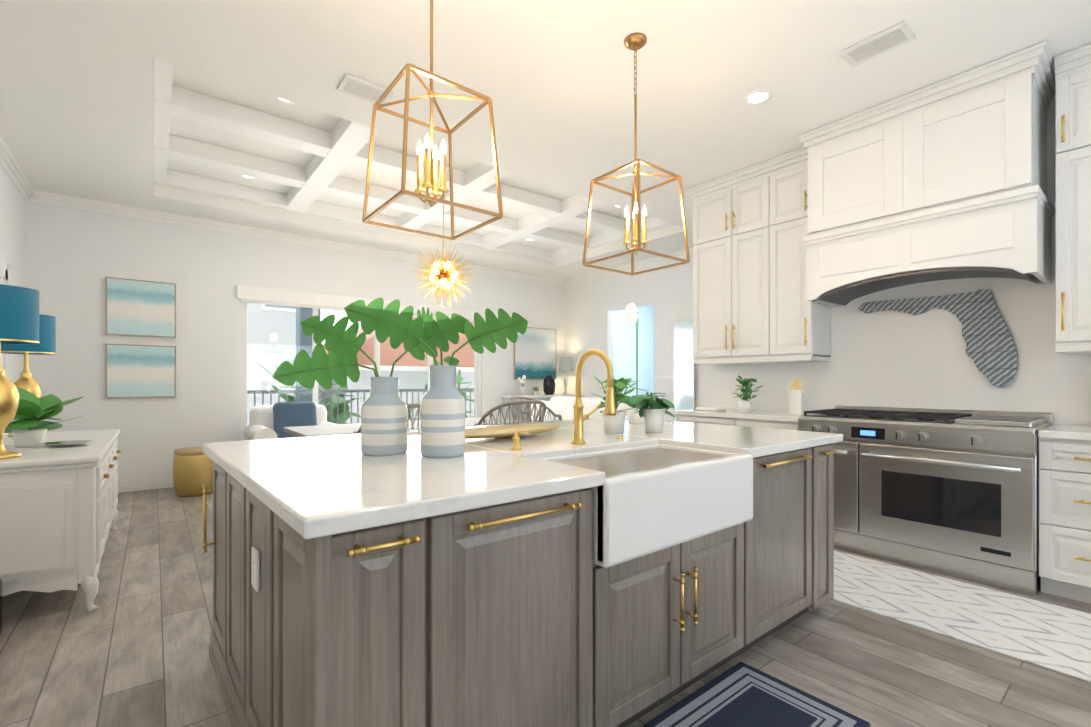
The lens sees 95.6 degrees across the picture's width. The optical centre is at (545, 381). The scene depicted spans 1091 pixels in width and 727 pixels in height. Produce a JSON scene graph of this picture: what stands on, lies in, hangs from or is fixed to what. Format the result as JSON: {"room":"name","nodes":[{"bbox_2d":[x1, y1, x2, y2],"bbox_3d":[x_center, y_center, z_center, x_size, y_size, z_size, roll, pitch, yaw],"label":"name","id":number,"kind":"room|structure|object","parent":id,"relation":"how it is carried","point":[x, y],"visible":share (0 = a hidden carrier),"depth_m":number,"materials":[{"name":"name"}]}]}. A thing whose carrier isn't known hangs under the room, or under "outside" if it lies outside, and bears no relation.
{"room":"kitchen","nodes":[
{"label":"kitchen","id":0,"kind":"room"},
{"bbox_2d":[0,166,24,433],"bbox_3d":[-2.177,-0.345,1.043,0.150,3.050,9.850,0,0,-38],"label":"wall","id":1,"kind":"structure","parent":0,"point":[12,231],"depth_m":4.39,"materials":[{"name":"paint"}]},
{"bbox_2d":[0,136,35,433],"bbox_3d":[-2.090,-0.345,1.112,0.070,3.050,9.550,0,0,-38],"label":"crown molding","id":2,"kind":"structure","parent":1,"relation":"attached to","point":[9,165],"depth_m":4.17,"materials":[{"name":"white"}]},
{"bbox_2d":[25,201,564,480],"bbox_3d":[-2.350,-0.345,7.096,7.100,3.050,0.150,0,0,-38],"label":"wall","id":3,"kind":"structure","parent":0,"point":[74,258],"depth_m":5.62,"materials":[{"name":"paint"}]},
{"bbox_2d":[106,344,175,397],"bbox_3d":[-4.377,-0.115,5.364,0.590,0.570,0.037,0,0,-38],"label":"framed picture","id":4,"kind":"object","parent":3,"relation":"attached to","point":[140,371],"visible":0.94,"depth_m":5.35,"materials":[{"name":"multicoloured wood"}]},
{"bbox_2d":[106,277,175,337],"bbox_3d":[-4.377,-0.798,5.364,0.590,0.605,0.037,0,0,-38],"label":"framed picture","id":5,"kind":"object","parent":3,"relation":"attached to","point":[134,307],"visible":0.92,"depth_m":5.35,"materials":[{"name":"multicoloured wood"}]},
{"bbox_2d":[36,191,563,492],"bbox_3d":[-2.305,-0.345,6.991,6.860,3.050,0.070,0,0,-38],"label":"crown molding","id":6,"kind":"structure","parent":3,"relation":"attached to","point":[141,484],"depth_m":5.76,"materials":[{"name":"white wood"}]},
{"bbox_2d":[236,284,484,440],"bbox_3d":[-2.374,0.010,7.006,3.430,2.340,0.160,0,0,-38],"label":"window","id":7,"kind":"structure","parent":3,"relation":"attached to","point":[246,294],"depth_m":6.41,"materials":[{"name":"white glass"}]},
{"bbox_2d":[513,327,555,379],"bbox_3d":[-0.173,-0.495,8.697,0.920,0.910,0.037,0,0,-38],"label":"seascape painting","id":8,"kind":"object","parent":3,"relation":"attached to","point":[534,353],"visible":0.85,"depth_m":8.68,"materials":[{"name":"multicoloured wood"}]},
{"bbox_2d":[247,307,473,423],"bbox_3d":[-2.925,-0.460,7.789,8.600,3.520,1.650,0,0,-38],"label":"lanai","id":9,"kind":"object","parent":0,"point":[302,346],"depth_m":7.84,"materials":[{"name":"grey metal"}]},
{"bbox_2d":[0,487,1090,726],"bbox_3d":[0.621,1.230,3.230,7.350,0.100,9.900,0,0,-38],"label":"floor","id":10,"kind":"structure","parent":0,"point":[132,649],"depth_m":2.10,"materials":[{"name":"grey wood"}]},
{"bbox_2d":[0,579,1,634],"bbox_3d":[-2.569,1.045,2.142,0.260,0.270,0.240,0,0,-38],"label":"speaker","id":11,"kind":"object","parent":10,"relation":"on","point":[0,606],"visible":1,"depth_m":2.29},
{"bbox_2d":[0,429,120,612],"bbox_3d":[-3.156,0.789,3.042,0.779,0.817,1.860,0,0,-38],"label":"sideboard","id":12,"kind":"object","parent":10,"relation":"on","point":[58,513],"visible":0.98,"depth_m":2.47,"materials":[{"name":"white wood"}]},
{"bbox_2d":[0,284,39,459],"bbox_3d":[-2.738,-0.045,2.468,0.298,0.850,0.298,0,0,-38],"label":"lamp","id":13,"kind":"object","parent":12,"relation":"on","point":[19,315],"visible":1,"depth_m":2.45,"materials":[{"name":"gold metal"}]},
{"bbox_2d":[1,314,55,436],"bbox_3d":[-3.654,-0.045,3.478,0.298,0.850,0.298,0,0,-38],"label":"lamp","id":14,"kind":"object","parent":12,"relation":"on","point":[45,346],"visible":0.48,"depth_m":3.46,"materials":[{"name":"blue fabric"}]},
{"bbox_2d":[4,387,83,447],"bbox_3d":[-3.042,0.198,2.946,0.444,0.364,0.442,0,0,-38],"label":"potted plant","id":15,"kind":"object","parent":12,"relation":"on","point":[28,428],"visible":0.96,"depth_m":2.91,"materials":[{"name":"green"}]},
{"bbox_2d":[39,440,92,446],"bbox_3d":[-2.828,0.368,2.920,0.234,0.024,0.180,0,0,-38],"label":"dish","id":16,"kind":"object","parent":12,"relation":"on","point":[65,443],"visible":1,"depth_m":2.91,"materials":[{"name":"white ceramic"}]},
{"bbox_2d":[173,446,212,496],"bbox_3d":[-3.697,0.945,5.255,0.424,0.470,0.424,0,0,-38],"label":"drum side table","id":17,"kind":"object","parent":10,"relation":"on","point":[192,470],"visible":0.69,"depth_m":5.08,"materials":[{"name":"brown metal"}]},
{"bbox_2d":[243,402,334,439],"bbox_3d":[-2.925,0.697,5.778,0.950,0.926,0.900,0,0,-38],"label":"armchair","id":18,"kind":"object","parent":10,"relation":"on","point":[268,421],"visible":0.35,"depth_m":5.71,"materials":[{"name":"white fabric"}]},
{"bbox_2d":[202,438,842,726],"bbox_3d":[0.013,0.743,2.309,2.566,0.874,1.548,0,0,-38],"label":"kitchen island","id":19,"kind":"object","parent":10,"relation":"on","point":[600,577],"depth_m":1.42,"materials":[{"name":"grey wood"}]},
{"bbox_2d":[202,430,605,537],"bbox_3d":[-0.658,0.286,1.808,0.885,0.040,1.580,0,0,-38],"label":"island countertop","id":20,"kind":"structure","parent":19,"relation":"on","point":[304,485],"depth_m":1.39,"materials":[{"name":"white stone"}]},
{"bbox_2d":[361,377,407,455],"bbox_3d":[-0.603,0.124,1.851,0.166,0.285,0.166,0,0,-38],"label":"striped vase","id":21,"kind":"object","parent":20,"relation":"on","point":[384,420],"visible":1,"depth_m":1.79,"materials":[{"name":"grey ceramic"}]},
{"bbox_2d":[421,365,464,457],"bbox_3d":[-0.373,0.104,1.803,0.160,0.325,0.160,0,0,-38],"label":"striped vase","id":22,"kind":"object","parent":20,"relation":"on","point":[442,417],"visible":1,"depth_m":1.74,"materials":[{"name":"grey ceramic"}]},
{"bbox_2d":[272,297,527,388],"bbox_3d":[-0.517,-0.128,1.750,0.704,0.341,0.616,0,0,-38],"label":"philodendron","id":23,"kind":"object","parent":22,"relation":"in","point":[321,367],"visible":0.94,"depth_m":1.80,"materials":[{"name":"green plant"}]},
{"bbox_2d":[465,424,560,438],"bbox_3d":[-0.183,0.246,2.401,0.706,0.040,0.311,0,0,-38],"label":"tray","id":24,"kind":"object","parent":20,"relation":"on","point":[505,431],"visible":0.73,"depth_m":2.44,"materials":[{"name":"brown metal"}]},
{"bbox_2d":[410,422,657,457],"bbox_3d":[-0.136,0.286,2.509,0.808,0.040,1.130,0,0,-38],"label":"island countertop","id":25,"kind":"structure","parent":19,"relation":"on","point":[558,440],"depth_m":2.21,"materials":[{"name":"white stone"}]},
{"bbox_2d":[511,430,529,449],"bbox_3d":[-0.101,0.229,1.948,0.070,0.075,0.056,0,0,-38],"label":"soap dispenser","id":26,"kind":"object","parent":25,"relation":"on","point":[516,439],"visible":1,"depth_m":1.94,"materials":[{"name":"brown metal"}]},
{"bbox_2d":[571,349,615,444],"bbox_3d":[0.233,0.065,2.084,0.149,0.402,0.244,0,0,-38],"label":"brass faucet","id":27,"kind":"object","parent":25,"relation":"on","point":[580,417],"visible":1,"depth_m":2.11,"materials":[{"name":"gold metal"}]},
{"bbox_2d":[550,442,749,481],"bbox_3d":[0.353,0.420,1.893,0.830,0.257,0.470,0,0,-38],"label":"sink","id":28,"kind":"object","parent":25,"relation":"in","point":[623,461],"depth_m":1.95,"materials":[{"name":"white ceramic"}]},
{"bbox_2d":[530,418,842,453],"bbox_3d":[0.677,0.286,2.867,0.912,0.040,1.580,0,0,-38],"label":"island countertop","id":29,"kind":"structure","parent":19,"relation":"on","point":[740,439],"depth_m":2.45,"materials":[{"name":"white stone"}]},
{"bbox_2d":[591,375,638,433],"bbox_3d":[0.355,0.116,2.573,0.228,0.300,0.228,0,0,-38],"label":"potted plant","id":30,"kind":"object","parent":29,"relation":"on","point":[614,424],"visible":0.67,"depth_m":2.53,"materials":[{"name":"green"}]},
{"bbox_2d":[620,302,651,423],"bbox_3d":[0.589,-0.119,3.186,0.195,0.771,0.177,0,0,-14],"label":"orchid","id":31,"kind":"object","parent":29,"relation":"on","point":[631,312],"visible":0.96,"depth_m":3.15,"materials":[{"name":"white plant"}]},
{"bbox_2d":[631,387,674,432],"bbox_3d":[0.576,0.145,2.612,0.228,0.241,0.227,0,0,-38],"label":"potted plant","id":32,"kind":"object","parent":29,"relation":"on","point":[654,413],"visible":1,"depth_m":2.59,"materials":[{"name":"white"}]},
{"bbox_2d":[503,398,545,420],"bbox_3d":[-0.356,0.720,8.217,0.518,0.920,0.510,0,0,-38],"label":"base cabinet","id":33,"kind":"object","parent":10,"relation":"on","point":[506,398],"depth_m":8.08,"materials":[{"name":"grey wood"}]},
{"bbox_2d":[502,394,574,397],"bbox_3d":[-0.023,0.239,8.475,1.400,0.040,0.520,0,0,-38],"label":"countertop","id":34,"kind":"structure","parent":33,"relation":"on","point":[532,395],"depth_m":8.17,"materials":[{"name":"white stone"}]},
{"bbox_2d":[518,375,525,394],"bbox_3d":[-0.387,0.052,8.161,0.160,0.334,0.114,0,0,-38],"label":"flowers","id":35,"kind":"object","parent":34,"relation":"on","point":[523,388],"visible":1,"depth_m":8.15,"materials":[{"name":"white"}]},
{"bbox_2d":[533,387,538,394],"bbox_3d":[-0.163,0.150,8.409,0.140,0.139,0.115,0,0,-38],"label":"topiary","id":36,"kind":"object","parent":34,"relation":"on","point":[535,391],"visible":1,"depth_m":8.38,"materials":[{"name":"white ceramic"}]},
{"bbox_2d":[543,375,555,394],"bbox_3d":[0.065,0.054,8.557,0.220,0.330,0.220,0,0,-38],"label":"jar","id":37,"kind":"object","parent":34,"relation":"on","point":[549,384],"visible":1,"depth_m":8.48,"materials":[{"name":"black ceramic"}]},
{"bbox_2d":[559,357,572,393],"bbox_3d":[0.363,-0.111,8.794,0.260,0.660,0.260,0,0,-38],"label":"light","id":38,"kind":"object","parent":34,"relation":"on","point":[565,365],"visible":1,"depth_m":8.71,"materials":[{"name":"silver metal"}]},
{"bbox_2d":[531,396,649,420],"bbox_3d":[0.779,0.675,6.418,0.950,0.950,2.120,0,0,-38],"label":"sofa","id":39,"kind":"object","parent":10,"relation":"on","point":[562,406],"visible":0.04,"depth_m":6.31,"materials":[{"name":"white fabric"}]},
{"bbox_2d":[675,409,812,430],"bbox_3d":[1.799,0.723,4.347,0.666,0.914,1.153,0,0,-38],"label":"base cabinet","id":40,"kind":"object","parent":10,"relation":"on","point":[768,419],"visible":0.08,"depth_m":4.16,"materials":[{"name":"white"}]},
{"bbox_2d":[695,407,725,410],"bbox_3d":[1.558,0.253,4.662,0.180,0.025,0.220,0,0,-38],"label":"kitchen scale","id":41,"kind":"object","parent":40,"relation":"on","point":[711,408],"visible":1,"depth_m":4.60,"materials":[{"name":"white"}]},
{"bbox_2d":[731,375,762,411],"bbox_3d":[1.798,0.102,4.420,0.254,0.327,0.273,0,0,-38],"label":"potted plant","id":42,"kind":"object","parent":40,"relation":"on","point":[745,404],"visible":1,"depth_m":4.39,"materials":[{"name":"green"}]},
{"bbox_2d":[789,378,807,413],"bbox_3d":[2.117,0.116,4.135,0.120,0.300,0.100,0,0,-38],"label":"knife block","id":43,"kind":"object","parent":40,"relation":"on","point":[798,401],"visible":1,"depth_m":4.10,"materials":[{"name":"white"}]},
{"bbox_2d":[641,662,869,726],"bbox_3d":[0.591,1.174,1.585,0.960,0.012,0.480,0,0,-38],"label":"area rug","id":44,"kind":"object","parent":10,"relation":"on","point":[740,694],"visible":0.92,"depth_m":1.77,"materials":[{"name":"blue fabric"}]},
{"bbox_2d":[798,406,1052,595],"bbox_3d":[2.508,0.688,3.367,0.751,0.985,1.254,0,0,-38],"label":"range","id":45,"kind":"object","parent":10,"relation":"on","point":[951,492],"visible":0.79,"depth_m":3.03,"materials":[{"name":"metal"}]},
{"bbox_2d":[834,550,1090,682],"bbox_3d":[2.422,1.175,2.246,0.830,0.010,2.720,0,0,-38],"label":"area rug","id":46,"kind":"object","parent":10,"relation":"on","point":[1056,638],"visible":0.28,"depth_m":2.51,"materials":[{"name":"white fabric"}]},
{"bbox_2d":[1038,436,1090,603],"bbox_3d":[3.195,0.743,2.619,0.626,0.874,0.760,0,0,-38],"label":"base cabinet","id":47,"kind":"object","parent":10,"relation":"on","point":[1065,511],"depth_m":2.65,"materials":[{"name":"white painted wood"},{"name":"satin brass"}]},
{"bbox_2d":[1038,424,1090,439],"bbox_3d":[3.468,0.286,2.267,0.636,0.040,1.652,0,0,-38],"label":"countertop","id":48,"kind":"structure","parent":47,"relation":"on","point":[1057,429],"depth_m":2.71,"materials":[{"name":"white stone"}]},
{"bbox_3d":[-1.286,1.175,5.336,3.680,0.010,2.370,0,0,-38],"label":"living room rug","id":49,"kind":"object","parent":10,"relation":"on","visible":0},
{"bbox_2d":[353,403,420,433],"bbox_3d":[-1.111,0.661,3.732,0.645,1.017,0.624,0,0,-38],"label":"dining chair","id":50,"kind":"object","parent":49,"relation":"on","point":[417,405],"visible":0.08,"depth_m":3.50,"materials":[{"name":"grey wicker"}]},
{"bbox_2d":[283,417,528,436],"bbox_3d":[-1.223,0.784,4.678,2.100,0.768,0.900,0,0,-38],"label":"dining table","id":51,"kind":"object","parent":49,"relation":"on","point":[315,430],"visible":0.29,"depth_m":4.34,"materials":[{"name":"grey"}]},
{"bbox_2d":[474,400,545,425],"bbox_3d":[-0.309,0.661,4.361,0.648,1.017,0.616,0,0,-38],"label":"dining chair","id":52,"kind":"object","parent":49,"relation":"on","point":[509,404],"visible":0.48,"depth_m":4.11,"materials":[{"name":"grey wicker"}]},
{"bbox_2d":[510,396,561,421],"bbox_3d":[-0.100,0.661,5.568,0.596,1.017,0.650,0,0,-38],"label":"dining chair","id":53,"kind":"object","parent":49,"relation":"on","point":[512,398],"visible":0.21,"depth_m":5.34,"materials":[{"name":"beige wood"}]},
{"bbox_2d":[0,0,1090,279],"bbox_3d":[0.625,-2.060,3.264,7.300,0.380,9.850,0,0,-38],"label":"ceiling","id":54,"kind":"structure","parent":0,"point":[552,80],"depth_m":3.09,"materials":[{"name":"paint"}]},
{"bbox_2d":[239,175,256,179],"bbox_3d":[-3.061,-2.125,5.096,0.176,0.010,0.176,0,0,-38],"label":"recessed light","id":55,"kind":"object","parent":54,"relation":"in","point":[247,177],"visible":0.46,"depth_m":5.13,"materials":[{"name":"white"}]},
{"bbox_2d":[273,96,293,103],"bbox_3d":[-1.943,-2.125,3.686,0.176,0.010,0.176,0,0,-38],"label":"recessed light","id":56,"kind":"object","parent":54,"relation":"in","point":[282,100],"visible":0.21,"depth_m":3.74,"materials":[{"name":"white"}]},
{"bbox_2d":[337,74,395,103],"bbox_3d":[-1.148,-1.863,3.167,0.310,0.013,0.200,0,0,-38],"label":"ceiling vent","id":57,"kind":"object","parent":54,"relation":"in","point":[351,85],"visible":0.98,"depth_m":3.14,"materials":[{"name":"white metal"}]},
{"bbox_2d":[153,58,671,260],"bbox_3d":[-1.081,-2.055,5.504,5.150,0.150,2.680,0,0,-38],"label":"beams","id":58,"kind":"structure","parent":54,"relation":"attached to","point":[339,147],"depth_m":4.98,"materials":[{"name":"white"}]},
{"bbox_2d":[362,0,502,240],"bbox_3d":[-0.454,-1.257,1.969,0.411,1.226,0.411,0,0,-38],"label":"pendant lantern","id":59,"kind":"object","parent":54,"relation":"hanging from","point":[431,170],"visible":1,"depth_m":1.96,"materials":[{"name":"gold metal"}]},
{"bbox_2d":[412,198,472,306],"bbox_3d":[-1.115,-1.470,5.364,0.686,1.320,0.707,0,0,-38],"label":"sputnik chandelier","id":60,"kind":"object","parent":54,"relation":"hanging from","point":[442,275],"visible":1,"depth_m":5.31,"materials":[{"name":"gold metal"}]},
{"bbox_2d":[582,32,689,274],"bbox_3d":[0.493,-1.257,2.707,0.411,1.226,0.411,0,0,-38],"label":"pendant lantern","id":61,"kind":"object","parent":54,"relation":"hanging from","point":[636,41],"visible":1,"depth_m":2.70,"materials":[{"name":"gold metal"}]},
{"bbox_2d":[744,89,772,105],"bbox_3d":[1.395,-1.865,3.243,0.176,0.010,0.176,0,0,-38],"label":"recessed light","id":62,"kind":"object","parent":54,"relation":"in","point":[757,97],"visible":0.98,"depth_m":3.24,"materials":[{"name":"white"}]},
{"bbox_2d":[839,21,915,66],"bbox_3d":[1.834,-1.862,2.737,0.200,0.013,0.310,0,0,-38],"label":"ceiling vent","id":63,"kind":"object","parent":54,"relation":"in","point":[882,42],"visible":0.98,"depth_m":2.72,"materials":[{"name":"white metal"}]},
{"bbox_2d":[565,257,702,420],"bbox_3d":[1.647,-0.345,7.649,0.150,3.050,3.950,0,0,-38],"label":"wall","id":64,"kind":"structure","parent":0,"point":[591,306],"depth_m":8.04,"materials":[{"name":"paint"}]},
{"bbox_2d":[564,248,692,285],"bbox_3d":[1.582,-0.345,7.553,0.070,3.050,3.880,0,0,-38],"label":"crown molding","id":65,"kind":"structure","parent":64,"relation":"attached to","point":[658,260],"depth_m":7.85,"materials":[{"name":"white"}]},
{"bbox_2d":[614,305,654,399],"bbox_3d":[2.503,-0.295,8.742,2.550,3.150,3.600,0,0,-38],"label":"doorway","id":66,"kind":"structure","parent":64,"relation":"in","point":[624,348],"depth_m":10.43,"materials":[{"name":"white"}]},
{"bbox_2d":[673,319,694,420],"bbox_3d":[1.971,0.147,7.051,0.025,2.065,0.360,0,0,-38],"label":"window","id":67,"kind":"structure","parent":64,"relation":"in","point":[683,381],"depth_m":7.04,"materials":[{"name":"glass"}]},
{"bbox_2d":[703,94,1090,425],"bbox_3d":[3.423,-0.345,2.963,0.150,3.050,5.600,0,0,-38],"label":"wall","id":68,"kind":"structure","parent":0,"point":[895,359],"depth_m":3.60,"materials":[{"name":"white paint"}]},
{"bbox_2d":[685,147,830,364],"bbox_3d":[1.870,-1.018,4.474,0.398,1.696,1.167,0,0,-38],"label":"upper cabinet","id":69,"kind":"object","parent":68,"relation":"attached to","point":[752,304],"visible":0.96,"depth_m":4.28,"materials":[{"name":"white wood"}]},
{"bbox_2d":[759,380,766,392],"bbox_3d":[2.023,0.040,4.597,0.007,0.120,0.070,0,0,-38],"label":"outlet","id":70,"kind":"object","parent":68,"relation":"attached to","point":[763,389],"depth_m":4.59,"materials":[{"name":"white plastic"}]},
{"bbox_2d":[797,41,1054,306],"bbox_3d":[2.566,-1.237,3.419,0.618,1.258,1.334,0,0,-38],"label":"range hood","id":71,"kind":"object","parent":68,"relation":"attached to","point":[945,179],"visible":1,"depth_m":3.12,"materials":[{"name":"white painted wood"},{"name":"dark steel"}]},
{"bbox_2d":[858,289,1017,386],"bbox_3d":[2.793,-0.297,3.593,0.030,0.666,0.930,0,0,-38],"label":"wall art","id":72,"kind":"object","parent":68,"relation":"attached to","point":[991,351],"visible":0.94,"depth_m":3.36},
{"bbox_2d":[1054,43,1090,350],"bbox_3d":[3.298,-1.033,2.706,0.356,1.666,0.676,0,0,-38],"label":"upper cabinet","id":73,"kind":"object","parent":68,"relation":"attached to","point":[1072,201],"depth_m":2.81,"materials":[{"name":"white wood"}]},
{"label":"outside","id":74,"kind":"structure","parent":0,"visible":0},
{"bbox_2d":[247,303,295,425],"bbox_3d":[-10.679,-0.571,12.539,7.150,9.500,7.070,0,0,-38],"label":"wall","id":75,"kind":"structure","parent":74,"point":[262,333],"depth_m":11.47,"materials":[{"name":"grey paint"}]},
{"bbox_2d":[257,356,473,423],"bbox_3d":[-2.922,1.026,11.128,6.816,3.310,3.657,0,0,-38],"label":"foliage","id":76,"kind":"object","parent":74,"point":[341,395],"depth_m":9.62,"materials":[{"name":"green"}]},
{"bbox_2d":[321,317,473,423],"bbox_3d":[-4.760,0.729,18.553,8.900,6.900,9.800,0,0,-38],"label":"wall","id":77,"kind":"structure","parent":74,"point":[423,372],"depth_m":13.59,"materials":[{"name":"paint"}]}
]}

